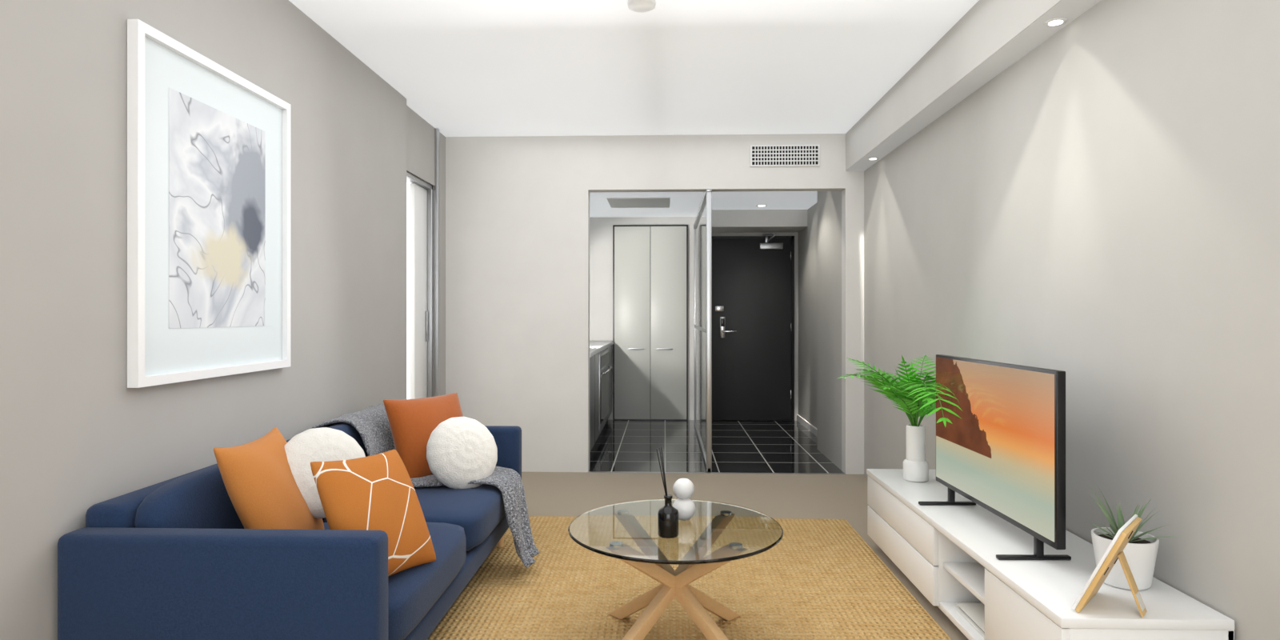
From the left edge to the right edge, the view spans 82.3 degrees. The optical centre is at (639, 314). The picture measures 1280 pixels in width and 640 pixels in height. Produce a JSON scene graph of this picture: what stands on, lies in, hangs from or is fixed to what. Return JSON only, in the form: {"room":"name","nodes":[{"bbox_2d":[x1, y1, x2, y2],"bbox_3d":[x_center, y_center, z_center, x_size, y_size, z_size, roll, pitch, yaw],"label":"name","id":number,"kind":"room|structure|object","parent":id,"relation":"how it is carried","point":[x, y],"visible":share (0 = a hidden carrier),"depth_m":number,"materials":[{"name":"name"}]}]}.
{"room":"living room","nodes":[
{"label":"living room","id":0,"kind":"room"},
{"bbox_2d":[0,0,445,639],"bbox_3d":[-1.634,-0.079,1.981,0.160,2.550,7.450,0,0,2],"label":"wall","id":1,"kind":"structure","parent":0,"point":[74,438],"depth_m":2.27,"materials":[{"name":"beige paint"}]},
{"bbox_2d":[127,19,290,387],"bbox_3d":[-1.512,-0.334,2.653,0.034,1.110,0.900,0,0,2],"label":"art","id":2,"kind":"object","parent":1,"relation":"attached to","point":[209,147],"visible":1,"depth_m":2.52,"materials":[{"name":"white paper"}]},
{"bbox_2d":[406,181,410,399],"bbox_3d":[-2.194,-0.079,4.634,1.140,2.650,2.425,0,0,2],"label":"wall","id":3,"kind":"structure","parent":0,"point":[407,183],"depth_m":5.76,"materials":[{"name":"white"}]},
{"bbox_2d":[288,0,978,136],"bbox_3d":[-0.030,-1.394,1.927,3.370,0.080,7.450,0,0,2],"label":"ceiling","id":4,"kind":"structure","parent":0,"point":[468,68],"depth_m":3.87,"materials":[{"name":"paint"}]},
{"bbox_2d":[627,0,655,12],"bbox_3d":[0.007,-1.333,3.152,0.124,0.042,0.124,0,0,2],"label":"smoke detector","id":5,"kind":"object","parent":4,"relation":"attached to","point":[636,6],"visible":1,"depth_m":3.13,"materials":[{"name":"white paint"}]},
{"bbox_2d":[845,0,1101,171],"bbox_3d":[1.486,-1.213,1.866,0.137,0.282,7.230,0,0,2],"label":"ceiling bulkhead","id":6,"kind":"object","parent":4,"relation":"attached to","point":[991,36],"visible":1,"depth_m":3.43,"materials":[{"name":"paint"}]},
{"bbox_2d":[867,156,879,159],"bbox_3d":[1.594,-1.069,5.003,0.071,0.006,0.078,0,0,2],"label":"recessed light","id":7,"kind":"object","parent":6,"relation":"attached to","point":[870,158],"depth_m":5.02,"materials":[{"name":"white paint"}]},
{"bbox_2d":[1044,17,1067,26],"bbox_3d":[1.516,-1.069,2.669,0.077,0.006,0.074,0,0,2],"label":"recessed light","id":8,"kind":"object","parent":6,"relation":"attached to","point":[1056,22],"depth_m":2.67,"materials":[{"name":"white paint"}]},
{"bbox_2d":[445,133,863,474],"bbox_3d":[0.149,-0.079,5.588,3.260,2.550,0.120,0,0,2],"label":"wall","id":9,"kind":"structure","parent":0,"point":[518,207],"depth_m":5.56,"materials":[{"name":"paint"}]},
{"bbox_2d":[750,144,819,166],"bbox_3d":[1.086,-1.190,5.486,0.514,0.161,0.019,0,0,2],"label":"air vent","id":10,"kind":"object","parent":9,"relation":"in","point":[761,155],"visible":1,"depth_m":5.48,"materials":[{"name":"grey metal"}]},
{"bbox_2d":[589,216,798,420],"bbox_3d":[-0.042,0.046,8.356,4.150,2.300,0.100,0,0,2],"label":"wall","id":11,"kind":"structure","parent":0,"point":[601,229],"depth_m":8.32,"materials":[{"name":"paint"}]},
{"bbox_2d":[712,233,794,421],"bbox_3d":[1.254,0.147,8.159,0.945,2.098,0.202,0,0,2],"label":"entry door","id":12,"kind":"structure","parent":11,"relation":"in","point":[753,277],"depth_m":8.22,"materials":[{"name":"black wood"}]},
{"bbox_2d":[589,191,817,232],"bbox_3d":[-0.087,-1.054,7.032,4.150,0.260,2.750,0,0,2],"label":"ceiling","id":13,"kind":"structure","parent":0,"point":[785,211],"depth_m":7.68,"materials":[{"name":"paint"}]},
{"bbox_2d":[588,420,845,474],"bbox_3d":[-0.089,1.224,6.966,4.150,0.064,2.882,0,0,2],"label":"floor","id":14,"kind":"structure","parent":0,"point":[738,446],"depth_m":6.50,"materials":[{"name":"black tile"}]},
{"bbox_2d":[589,340,613,452],"bbox_3d":[-0.654,0.086,6.989,0.709,2.220,2.595,0,0,2],"label":"kitchen cabinet","id":15,"kind":"object","parent":14,"relation":"on","point":[601,366],"visible":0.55,"depth_m":6.63,"materials":[{"name":"silver metal"}]},
{"bbox_2d":[612,224,687,420],"bbox_3d":[0.117,0.093,8.267,0.847,2.206,0.063,0,0,2],"label":"cupboard","id":16,"kind":"object","parent":14,"relation":"on","point":[650,262],"visible":1,"depth_m":8.27,"materials":[{"name":"grey"}]},
{"bbox_2d":[693,189,711,471],"bbox_3d":[0.564,0.111,6.760,0.044,2.170,2.450,0,0,2],"label":"glass wall","id":17,"kind":"structure","parent":14,"relation":"on","point":[702,226],"depth_m":6.06,"materials":[{"name":"glass"}]},
{"bbox_2d":[521,472,968,639],"bbox_3d":[-0.032,1.226,1.867,3.370,0.060,7.330,0,0,2],"label":"floor","id":18,"kind":"structure","parent":0,"point":[547,494],"depth_m":4.87,"materials":[{"name":"beige carpet"}]},
{"bbox_2d":[427,516,951,639],"bbox_3d":[-0.229,1.190,1.424,2.645,0.009,5.730,0,0,2],"label":"jute rug","id":19,"kind":"object","parent":18,"relation":"on","point":[822,581],"visible":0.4,"depth_m":3.08,"materials":[{"name":"beige wicker"}]},
{"bbox_2d":[57,392,539,639],"bbox_3d":[-0.999,0.791,2.885,1.046,0.787,1.950,0,0,2],"label":"sofa","id":20,"kind":"object","parent":19,"relation":"on","point":[371,522],"visible":1,"depth_m":2.12,"materials":[{"name":"blue fabric"}]},
{"bbox_2d":[284,427,365,518],"bbox_3d":[-1.100,0.546,2.539,0.258,0.303,0.258,0,0,2],"label":"cushion","id":21,"kind":"object","parent":20,"relation":"on","point":[322,444],"depth_m":2.48,"materials":[{"name":"beige fabric"}]},
{"bbox_2d":[311,404,539,567],"bbox_3d":[-0.974,0.795,3.544,1.061,0.663,0.627,0,0,2],"label":"throw blanket","id":22,"kind":"object","parent":20,"relation":"on","point":[442,450],"depth_m":3.38,"materials":[{"name":"grey fabric"}]},
{"bbox_2d":[426,416,497,488],"bbox_3d":[-0.821,0.641,3.390,0.294,0.329,0.268,0,0,2],"label":"cushion","id":23,"kind":"object","parent":20,"relation":"on","point":[462,453],"depth_m":3.33,"materials":[{"name":"beige fabric"}]},
{"bbox_2d":[568,498,783,639],"bbox_3d":[0.127,0.975,2.652,0.770,0.421,0.770,0,0,2],"label":"coffee table","id":24,"kind":"object","parent":19,"relation":"on","point":[718,534],"visible":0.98,"depth_m":2.56,"materials":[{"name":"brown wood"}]},
{"bbox_2d":[656,447,678,538],"bbox_3d":[0.098,0.613,2.528,0.072,0.300,0.072,0,0,34],"label":"bottle","id":25,"kind":"object","parent":24,"relation":"on","point":[667,515],"visible":1,"depth_m":2.50,"materials":[{"name":"black glass"}]},
{"bbox_2d":[672,478,695,520],"bbox_3d":[0.162,0.688,2.716,0.086,0.152,0.086,0,0,2],"label":"sculpture","id":26,"kind":"object","parent":24,"relation":"on","point":[683,489],"visible":0.92,"depth_m":2.69,"materials":[{"name":"white ceramic"}]},
{"bbox_2d":[866,468,1234,639],"bbox_3d":[1.358,0.996,2.841,0.445,0.400,1.858,0,0,2],"label":"tv stand","id":27,"kind":"object","parent":18,"relation":"on","point":[948,552],"visible":0.93,"depth_m":2.42,"materials":[{"name":"white wood"}]},
{"bbox_2d":[838,354,961,482],"bbox_3d":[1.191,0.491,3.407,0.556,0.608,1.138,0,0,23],"label":"vase","id":28,"kind":"object","parent":27,"relation":"on","point":[915,465],"visible":0.94,"depth_m":3.46,"materials":[{"name":"white ceramic"}]},
{"bbox_2d":[918,354,1071,559],"bbox_3d":[1.280,0.484,2.718,0.253,0.621,0.940,0,0,2],"label":"tv","id":29,"kind":"object","parent":27,"relation":"on","point":[1005,452],"depth_m":2.54,"materials":[{"name":"black plastic"}]},
{"bbox_2d":[1072,514,1147,616],"bbox_3d":[1.279,0.674,1.981,0.148,0.241,0.206,0,0,44],"label":"picture frame","id":30,"kind":"object","parent":27,"relation":"on","point":[1114,552],"visible":1,"depth_m":1.94,"materials":[{"name":"brown wood"}]},
{"bbox_2d":[1087,484,1174,590],"bbox_3d":[1.424,0.644,2.140,0.248,0.301,0.224,0,0,2],"label":"succulent pot","id":31,"kind":"object","parent":27,"relation":"on","point":[1141,551],"visible":0.75,"depth_m":2.12,"materials":[{"name":"white ceramic"}]},
{"bbox_2d":[796,191,841,470],"bbox_3d":[1.722,0.046,6.921,0.267,2.300,2.650,0,0,2],"label":"wall","id":32,"kind":"structure","parent":0,"point":[820,242],"depth_m":6.33,"materials":[{"name":"paint"}]},
{"bbox_2d":[864,0,1279,639],"bbox_3d":[1.602,-0.079,1.812,0.100,2.550,7.330,0,0,2],"label":"wall","id":33,"kind":"structure","parent":0,"point":[1103,210],"depth_m":2.38,"materials":[{"name":"paint"}]}
]}

